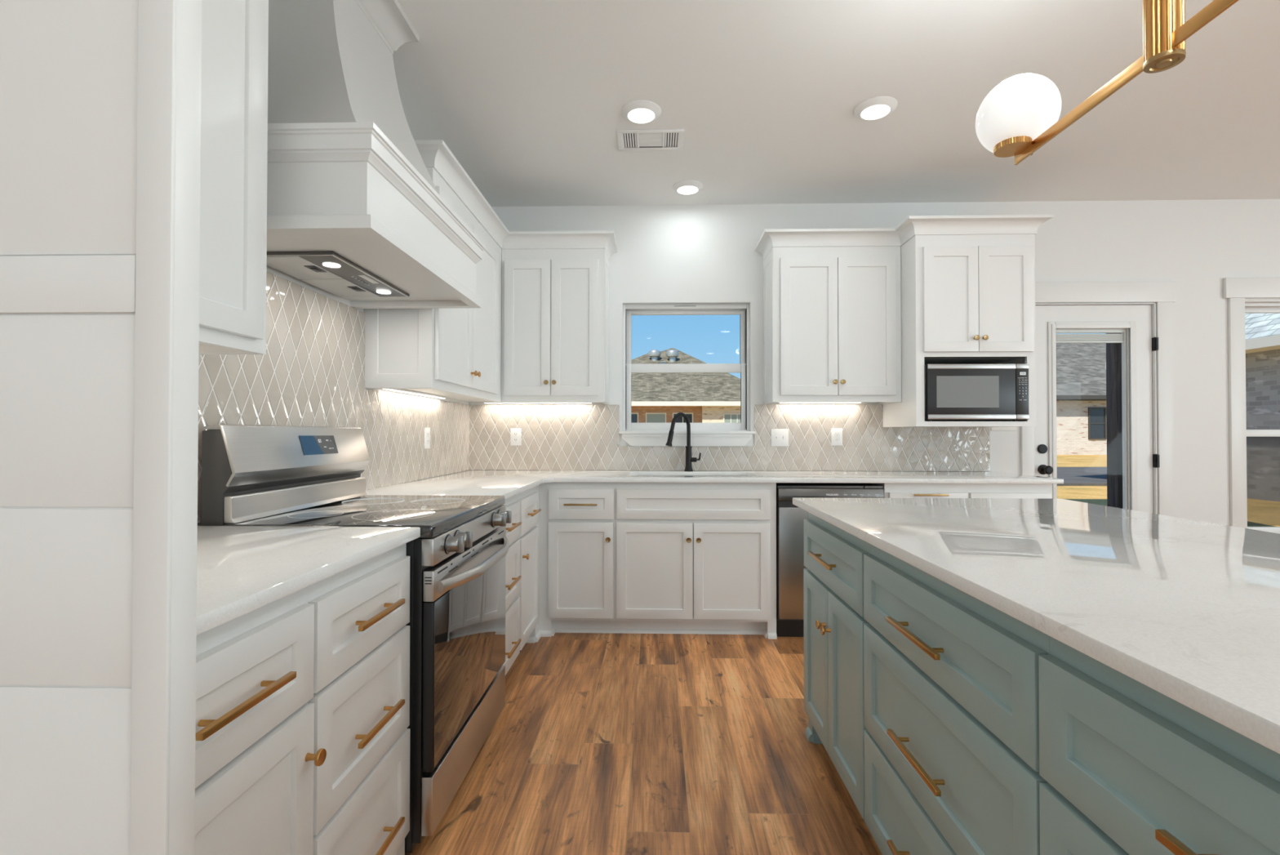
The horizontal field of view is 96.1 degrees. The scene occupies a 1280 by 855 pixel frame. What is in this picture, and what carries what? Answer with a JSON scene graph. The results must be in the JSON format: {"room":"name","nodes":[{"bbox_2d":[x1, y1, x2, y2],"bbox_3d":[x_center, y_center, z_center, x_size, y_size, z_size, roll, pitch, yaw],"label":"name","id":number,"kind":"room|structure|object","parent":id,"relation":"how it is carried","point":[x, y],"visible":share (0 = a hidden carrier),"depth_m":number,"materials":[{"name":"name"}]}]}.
{"room":"kitchen","nodes":[
{"label":"kitchen","id":0,"kind":"room"},
{"bbox_2d":[197,139,468,525],"bbox_3d":[-1.365,-0.202,-0.237,0.150,2.728,8.749,0,-1,2],"label":"wall","id":1,"kind":"structure","parent":0,"point":[361,309],"depth_m":3.13,"materials":[{"name":"white paint"}]},
{"bbox_2d":[199,0,268,354],"bbox_3d":[-1.068,-0.718,1.104,0.369,1.062,0.822,0,-1,2],"label":"upper cabinet","id":2,"kind":"object","parent":1,"relation":"attached to","point":[235,33],"visible":0.41,"depth_m":1.32,"materials":[{"name":"white paint"}]},
{"bbox_2d":[197,271,469,523],"bbox_3d":[-1.217,-0.138,2.323,0.009,0.826,3.262,0,-1,2],"label":"backsplash","id":3,"kind":"structure","parent":1,"relation":"attached to","point":[311,372],"depth_m":2.22,"materials":[{"name":"tile"}]},
{"bbox_2d":[424,427,430,448],"bbox_3d":[-1.184,0.059,3.203,0.008,0.117,0.074,0,-1,2],"label":"outlet","id":4,"kind":"object","parent":3,"relation":"attached to","point":[427,430],"visible":1,"depth_m":3.20,"materials":[{"name":"white plastic"}]},
{"bbox_2d":[266,0,484,308],"bbox_3d":[-0.962,-1.027,1.979,0.575,1.030,0.975,0,-1,2],"label":"range hood","id":5,"kind":"object","parent":1,"relation":"attached to","point":[357,217],"visible":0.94,"depth_m":1.74,"materials":[{"name":"white paint"}]},
{"bbox_2d":[322,262,340,267],"bbox_3d":[-1.000,-0.526,1.865,0.052,0.003,0.052,0,-1,2],"label":"light","id":6,"kind":"object","parent":5,"relation":"on","point":[326,264],"depth_m":1.86,"materials":[{"name":"white"}]},
{"bbox_2d":[376,289,391,293],"bbox_3d":[-0.991,-0.523,2.223,0.052,0.003,0.052,0,-1,2],"label":"light","id":7,"kind":"object","parent":5,"relation":"on","point":[378,291],"depth_m":2.21,"materials":[{"name":"white"}]},
{"bbox_2d":[364,139,508,402],"bbox_3d":[-1.012,-0.696,3.210,0.369,1.062,1.488,0,-1,2],"label":"upper cabinet","id":8,"kind":"object","parent":1,"relation":"attached to","point":[451,353],"visible":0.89,"depth_m":2.71,"materials":[{"name":"white paint"}]},
{"bbox_2d":[382,388,446,398],"bbox_3d":[-1.170,-0.179,3.024,0.036,0.014,0.740,0,-1,2],"label":"light","id":9,"kind":"object","parent":8,"relation":"attached to","point":[402,390],"visible":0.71,"depth_m":2.97,"materials":[{"name":"white plastic"}]},
{"bbox_2d":[408,632,882,854],"bbox_3d":[2.849,1.224,-0.365,8.583,0.120,8.749,0,-1,2],"label":"floor","id":10,"kind":"structure","parent":0,"point":[599,743],"depth_m":2.05,"materials":[{"name":"brown wood"}]},
{"bbox_2d":[0,0,201,854],"bbox_3d":[-0.889,-0.048,0.658,0.752,2.440,0.042,0,-1,2],"label":"end panel","id":11,"kind":"object","parent":10,"relation":"on","point":[100,100],"visible":1,"depth_m":0.63,"materials":[{"name":"white paint"}]},
{"bbox_2d":[194,586,326,854],"bbox_3d":[-0.923,0.731,0.890,0.659,0.887,0.432,0,-1,2],"label":"base cabinet","id":12,"kind":"object","parent":10,"relation":"on","point":[255,755],"visible":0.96,"depth_m":0.95,"materials":[{"name":"white paint"}]},
{"bbox_2d":[201,424,511,854],"bbox_3d":[-0.839,0.590,1.935,0.714,1.190,0.758,0,-1,2],"label":"range","id":13,"kind":"object","parent":10,"relation":"on","point":[252,474],"visible":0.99,"depth_m":1.72,"materials":[{"name":"silver metal"}]},
{"bbox_2d":[222,494,505,537],"bbox_3d":[-0.842,0.286,1.938,0.583,0.035,0.758,0,-1,2],"label":"cooktop","id":14,"kind":"object","parent":13,"relation":"in","point":[436,516],"depth_m":1.81,"materials":[{"name":"black glass"}]},
{"bbox_2d":[306,542,409,854],"bbox_3d":[-0.911,0.735,1.328,0.659,0.887,0.444,0,-1,2],"label":"base cabinet","id":15,"kind":"object","parent":10,"relation":"on","point":[361,699],"visible":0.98,"depth_m":1.29,"materials":[{"name":"white paint"}]},
{"bbox_2d":[196,525,420,635],"bbox_3d":[-0.926,0.276,1.117,0.654,0.026,0.876,0,-1,2],"label":"countertop","id":16,"kind":"structure","parent":15,"relation":"on","point":[241,570],"depth_m":1.16,"materials":[{"name":"white stone"}]},
{"bbox_2d":[499,494,521,675],"bbox_3d":[-0.878,0.748,2.550,0.659,0.887,0.461,0,-1,2],"label":"base cabinet","id":17,"kind":"object","parent":10,"relation":"on","point":[513,640],"visible":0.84,"depth_m":2.63,"materials":[{"name":"white paint"}]},
{"bbox_2d":[516,484,541,649],"bbox_3d":[-0.865,0.753,3.052,0.659,0.887,0.541,0,-1,2],"label":"base cabinet","id":18,"kind":"object","parent":10,"relation":"on","point":[528,499],"visible":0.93,"depth_m":2.99,"materials":[{"name":"white paint"}]},
{"bbox_2d":[538,482,616,636],"bbox_3d":[-0.354,0.759,3.585,0.441,0.887,0.659,0,-1,2],"label":"base cabinet","id":19,"kind":"object","parent":10,"relation":"on","point":[577,520],"visible":0.99,"depth_m":3.30,"materials":[{"name":"white paint"}]},
{"bbox_2d":[615,482,777,639],"bbox_3d":[0.326,0.760,3.569,0.919,0.887,0.654,0,-1,2],"label":"base cabinet","id":20,"kind":"object","parent":10,"relation":"on","point":[691,557],"visible":0.98,"depth_m":3.28,"materials":[{"name":"white paint"}]},
{"bbox_2d":[365,470,1063,498],"bbox_3d":[0.578,0.297,3.092,3.554,0.026,1.618,0,-1,2],"label":"countertop","id":21,"kind":"structure","parent":20,"relation":"on","point":[508,483],"depth_m":3.26,"materials":[{"name":"white stone"}]},
{"bbox_2d":[665,412,701,471],"bbox_3d":[0.270,0.096,3.784,0.264,0.390,0.090,0,-1,-30],"label":"faucet","id":22,"kind":"object","parent":21,"relation":"on","point":[689,459],"visible":1,"depth_m":3.81,"materials":[{"name":"black metal"}]},
{"bbox_2d":[776,482,884,636],"bbox_3d":[1.089,0.769,3.540,0.593,0.868,0.589,0,-1,2],"label":"dishwasher","id":23,"kind":"object","parent":10,"relation":"on","point":[790,517],"visible":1,"depth_m":3.25,"materials":[{"name":"grey metal"}]},
{"bbox_2d":[803,511,870,819],"bbox_3d":[0.920,0.743,1.903,0.659,0.887,0.647,0,-1,2],"label":"base cabinet","id":24,"kind":"object","parent":10,"relation":"on","point":[833,620],"visible":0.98,"depth_m":1.83,"materials":[{"name":"teal paint"}]},
{"bbox_2d":[872,483,968,497],"bbox_3d":[1.629,0.760,3.532,0.466,0.887,0.659,0,-1,2],"label":"base cabinet","id":25,"kind":"object","parent":10,"relation":"on","point":[891,490],"visible":0.11,"depth_m":3.26,"materials":[{"name":"white paint"}]},
{"bbox_2d":[863,543,1049,854],"bbox_3d":[0.902,0.735,1.217,0.659,0.887,0.724,0,-1,2],"label":"base cabinet","id":26,"kind":"object","parent":10,"relation":"on","point":[951,685],"visible":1,"depth_m":1.14,"materials":[{"name":"teal paint"}]},
{"bbox_2d":[792,497,1279,753],"bbox_3d":[1.088,0.278,1.158,1.036,0.026,2.179,0,-1,2],"label":"countertop","id":27,"kind":"structure","parent":26,"relation":"on","point":[1188,610],"depth_m":0.99,"materials":[{"name":"white stone"}]},
{"bbox_2d":[967,483,1052,498],"bbox_3d":[2.097,0.760,3.519,0.470,0.887,0.659,0,-1,2],"label":"base cabinet","id":28,"kind":"object","parent":10,"relation":"on","point":[1032,491],"visible":0.02,"depth_m":3.25,"materials":[{"name":"white paint"}]},
{"bbox_2d":[1038,635,1279,854],"bbox_3d":[0.883,0.728,0.492,0.659,0.887,0.724,0,-1,2],"label":"base cabinet","id":29,"kind":"object","parent":10,"relation":"on","point":[1128,767],"visible":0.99,"depth_m":0.69,"materials":[{"name":"teal paint"}]},
{"bbox_2d":[392,0,1279,206],"bbox_3d":[2.851,-1.624,-0.335,8.583,0.120,8.749,0,-1,2],"label":"ceiling","id":30,"kind":"structure","parent":0,"point":[528,97],"depth_m":2.68,"materials":[{"name":"white paint"}]},
{"bbox_2d":[621,99,661,123],"bbox_3d":[0.006,-1.522,2.790,0.194,0.022,0.194,0,-1,2],"label":"recessed light","id":31,"kind":"object","parent":30,"relation":"in","point":[640,111],"visible":1,"depth_m":2.76,"materials":[{"name":"white plastic"}]},
{"bbox_2d":[627,108,654,123],"bbox_3d":[0.006,-1.514,2.790,0.131,0.004,0.131,0,-1,2],"label":"diffuser","id":32,"kind":"object","parent":31,"relation":"attached to","point":[635,115],"depth_m":2.79,"materials":[{"name":"white plastic"}]},
{"bbox_2d":[617,128,684,151],"bbox_3d":[0.057,-1.526,3.058,0.348,0.008,0.208,0,-1,2],"label":"ceiling vent","id":33,"kind":"object","parent":30,"relation":"in","point":[660,139],"visible":1,"depth_m":3.05,"materials":[{"name":"white plastic"}]},
{"bbox_2d":[672,180,702,194],"bbox_3d":[0.302,-1.513,3.641,0.194,0.022,0.194,0,-1,2],"label":"recessed light","id":34,"kind":"object","parent":30,"relation":"in","point":[683,187],"visible":1,"depth_m":3.60,"materials":[{"name":"white plastic"}]},
{"bbox_2d":[677,186,697,194],"bbox_3d":[0.302,-1.505,3.641,0.131,0.004,0.131,0,-1,2],"label":"diffuser","id":35,"kind":"object","parent":34,"relation":"attached to","point":[681,189],"depth_m":3.64,"materials":[{"name":"white plastic"}]},
{"bbox_2d":[853,95,897,119],"bbox_3d":[1.129,-1.522,2.757,0.194,0.022,0.194,0,-1,2],"label":"recessed light","id":36,"kind":"object","parent":30,"relation":"in","point":[877,107],"visible":1,"depth_m":2.73,"materials":[{"name":"white plastic"}]},
{"bbox_2d":[860,104,890,119],"bbox_3d":[1.129,-1.514,2.757,0.131,0.004,0.131,0,-1,2],"label":"diffuser","id":37,"kind":"object","parent":36,"relation":"attached to","point":[867,111],"depth_m":2.75,"materials":[{"name":"white plastic"}]},
{"bbox_2d":[975,0,1238,164],"bbox_3d":[1.085,-1.152,1.201,0.208,0.794,1.107,0,-1,-1],"label":"globe chandelier","id":38,"kind":"object","parent":30,"relation":"hanging from","point":[1020,114],"visible":1,"depth_m":1.55,"materials":[{"name":"gold metal"}]},
{"bbox_2d":[468,199,1279,525],"bbox_3d":[2.965,-0.155,3.928,8.283,2.728,0.170,0,-1,2],"label":"wall","id":39,"kind":"structure","parent":0,"point":[666,254],"depth_m":3.86,"materials":[{"name":"white paint"}]},
{"bbox_2d":[501,230,617,404],"bbox_3d":[-0.518,-0.690,3.756,0.718,1.062,0.369,0,-1,2],"label":"upper cabinet","id":40,"kind":"object","parent":39,"relation":"attached to","point":[555,302],"visible":1,"depth_m":3.62,"materials":[{"name":"white paint"}]},
{"bbox_2d":[483,400,591,403],"bbox_3d":[-0.689,-0.170,3.887,0.735,0.014,0.040,0,-1,2],"label":"light","id":41,"kind":"object","parent":40,"relation":"attached to","point":[484,402],"visible":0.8,"depth_m":3.88,"materials":[{"name":"white plastic"}]},
{"bbox_2d":[484,402,591,403],"bbox_3d":[-0.689,-0.165,3.887,0.723,0.004,0.028,0,-1,2],"label":"diffuser","id":42,"kind":"object","parent":41,"relation":"attached to","point":[484,402],"depth_m":3.87,"materials":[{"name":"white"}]},
{"bbox_2d":[618,303,755,445],"bbox_3d":[0.319,-0.362,3.974,0.917,0.979,0.213,0,-1,2],"label":"window","id":43,"kind":"structure","parent":39,"relation":"in","point":[634,433],"depth_m":3.98,"materials":[{"name":"white plastic"}]},
{"bbox_2d":[469,404,990,471],"bbox_3d":[0.582,0.068,3.900,3.521,0.448,0.009,0,-1,2],"label":"backsplash","id":44,"kind":"structure","parent":39,"relation":"attached to","point":[555,437],"depth_m":3.89,"materials":[{"name":"tile"}]},
{"bbox_2d":[510,427,521,444],"bbox_3d":[-0.848,0.064,3.929,0.074,0.117,0.008,0,-1,2],"label":"outlet","id":45,"kind":"object","parent":44,"relation":"attached to","point":[515,433],"visible":1,"depth_m":3.93,"materials":[{"name":"white plastic"}]},
{"bbox_2d":[513,437,518,441],"bbox_3d":[-0.849,0.084,3.927,0.033,0.027,0.004,0,-1,2],"label":"receptacle","id":46,"kind":"object","parent":45,"relation":"attached to","point":[515,439],"depth_m":3.93,"materials":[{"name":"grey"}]},
{"bbox_2d":[513,431,518,435],"bbox_3d":[-0.849,0.044,3.927,0.033,0.027,0.004,0,-1,2],"label":"receptacle","id":47,"kind":"object","parent":45,"relation":"attached to","point":[515,433],"depth_m":3.93,"materials":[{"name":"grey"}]},
{"bbox_2d":[771,428,788,445],"bbox_3d":[0.944,0.068,3.877,0.117,0.117,0.016,0,-1,2],"label":"light switch","id":48,"kind":"object","parent":44,"relation":"attached to","point":[780,437],"visible":1,"depth_m":3.88,"materials":[{"name":"white plastic"}]},
{"bbox_2d":[831,427,842,445],"bbox_3d":[1.326,0.063,3.871,0.074,0.117,0.008,0,-1,2],"label":"outlet","id":49,"kind":"object","parent":44,"relation":"attached to","point":[836,433],"visible":1,"depth_m":3.87,"materials":[{"name":"white plastic"}]},
{"bbox_2d":[834,437,839,441],"bbox_3d":[1.326,0.083,3.869,0.033,0.027,0.004,0,-1,2],"label":"receptacle","id":50,"kind":"object","parent":49,"relation":"attached to","point":[836,439],"depth_m":3.87,"materials":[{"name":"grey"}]},
{"bbox_2d":[834,431,839,435],"bbox_3d":[1.326,0.043,3.869,0.033,0.027,0.004,0,-1,2],"label":"receptacle","id":51,"kind":"object","parent":49,"relation":"attached to","point":[836,433],"depth_m":3.87,"materials":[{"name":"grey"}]},
{"bbox_2d":[754,227,901,404],"bbox_3d":[1.202,-0.689,3.710,0.855,1.062,0.369,0,-1,2],"label":"upper cabinet","id":52,"kind":"object","parent":39,"relation":"attached to","point":[832,297],"visible":1,"depth_m":3.58,"materials":[{"name":"white paint"}]},
{"bbox_2d":[778,401,862,403],"bbox_3d":[1.202,-0.169,3.836,0.542,0.014,0.040,0,-1,2],"label":"light","id":53,"kind":"object","parent":52,"relation":"attached to","point":[779,402],"visible":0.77,"depth_m":3.82,"materials":[{"name":"white plastic"}]},
{"bbox_2d":[779,402,861,403],"bbox_3d":[1.202,-0.164,3.836,0.530,0.004,0.028,0,-1,2],"label":"diffuser","id":54,"kind":"object","parent":53,"relation":"attached to","point":[780,402],"depth_m":3.82,"materials":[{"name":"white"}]},
{"bbox_2d":[882,214,1053,426],"bbox_3d":[1.973,-0.613,3.590,0.820,1.216,0.568,0,-1,2],"label":"upper cabinet","id":55,"kind":"object","parent":39,"relation":"attached to","point":[968,282],"visible":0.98,"depth_m":3.36,"materials":[{"name":"white paint"}]},
{"bbox_2d":[924,363,1029,421],"bbox_3d":[1.973,-0.201,3.567,0.584,0.334,0.448,0,-1,2],"label":"microwave","id":56,"kind":"object","parent":55,"relation":"in","point":[953,392],"visible":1,"depth_m":3.35,"materials":[{"name":"grey metal"}]},
{"bbox_2d":[1055,328,1127,509],"bbox_3d":[3.029,0.138,3.879,0.486,1.601,0.022,0,-1,2],"label":"door glass","id":57,"kind":"object","parent":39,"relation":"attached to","point":[1122,338],"depth_m":3.87,"materials":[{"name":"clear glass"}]},
{"bbox_2d":[1034,304,1159,513],"bbox_3d":[3.038,0.188,3.836,0.802,2.019,0.115,0,-1,2],"label":"door","id":58,"kind":"structure","parent":39,"relation":"in","point":[1134,322],"depth_m":3.85,"materials":[{"name":"white paint"}]},
{"bbox_2d":[1020,280,1176,516],"bbox_3d":[3.045,0.119,3.911,1.031,2.180,0.194,0,-1,2],"label":"trim","id":59,"kind":"structure","parent":39,"relation":"attached to","point":[1163,293],"depth_m":3.82,"materials":[{"name":"white paint"}]},
{"bbox_2d":[1222,277,1279,528],"bbox_3d":[4.485,-0.057,3.779,1.215,1.870,0.044,0,-1,2],"label":"trim","id":60,"kind":"structure","parent":39,"relation":"attached to","point":[1236,290],"depth_m":3.80,"materials":[{"name":"white paint"}]},
{"bbox_2d":[1244,302,1279,533],"bbox_3d":[4.488,-0.043,3.901,0.955,1.585,0.130,0,-1,2],"label":"window","id":61,"kind":"structure","parent":39,"relation":"in","point":[1249,307],"depth_m":3.86,"materials":[{"name":"white plastic"}]},
{"label":"outside","id":62,"kind":"structure","parent":0,"visible":0},
{"bbox_2d":[1057,466,1106,485],"bbox_3d":[12.395,1.241,14.662,28.325,0.135,5.793,0,-1,-1],"label":"driveway","id":63,"kind":"structure","parent":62,"point":[1072,476],"depth_m":13.63,"materials":[{"name":"concrete"}]},
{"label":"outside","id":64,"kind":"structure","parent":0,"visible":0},
{"bbox_2d":[1056,454,1279,526],"bbox_3d":[0.989,1.481,37.072,80.000,0.292,66.000,0,-1,2],"label":"lawn","id":65,"kind":"structure","parent":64,"point":[1260,513],"depth_m":9.72,"materials":[{"name":"yellow plant"}]},
{"bbox_2d":[631,347,740,422],"bbox_3d":[0.512,-1.816,36.010,14.300,6.520,14.020,0,-1,2],"label":"house","id":66,"kind":"structure","parent":65,"relation":"on","point":[655,397],"depth_m":29.79,"materials":[{"name":"beige brick"}]},
{"bbox_2d":[648,349,660,360],"bbox_3d":[0.877,-4.285,34.636,0.751,0.810,0.751,0,-1,2],"label":"roof vent","id":67,"kind":"object","parent":66,"relation":"attached to","point":[654,354],"depth_m":34.43,"materials":[{"name":"grey metal"}]},
{"bbox_2d":[666,349,678,361],"bbox_3d":[1.941,-4.247,34.407,0.751,0.810,0.751,0,-1,2],"label":"roof vent","id":68,"kind":"object","parent":66,"relation":"attached to","point":[672,354],"depth_m":34.21,"materials":[{"name":"grey metal"}]},
{"bbox_2d":[1056,340,1106,454],"bbox_3d":[21.417,-1.807,32.171,23.900,6.450,13.580,0,-1,2],"label":"house","id":69,"kind":"structure","parent":65,"relation":"on","point":[1081,371],"depth_m":26.00,"materials":[{"name":"brick"}]},
{"bbox_2d":[1106,333,1122,508],"bbox_3d":[5.741,-0.091,6.901,0.210,2.455,0.210,0,-1,2],"label":"porch post","id":70,"kind":"object","parent":65,"relation":"on","point":[1113,350],"visible":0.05,"depth_m":6.86,"materials":[{"name":"grey wood"}]},
{"bbox_2d":[1105,312,1279,502],"bbox_3d":[14.095,-1.802,7.846,9.040,6.080,8.000,0,-1,2],"label":"house","id":71,"kind":"structure","parent":65,"relation":"on","point":[1262,330],"depth_m":9.26,"materials":[{"name":"grey brick"}]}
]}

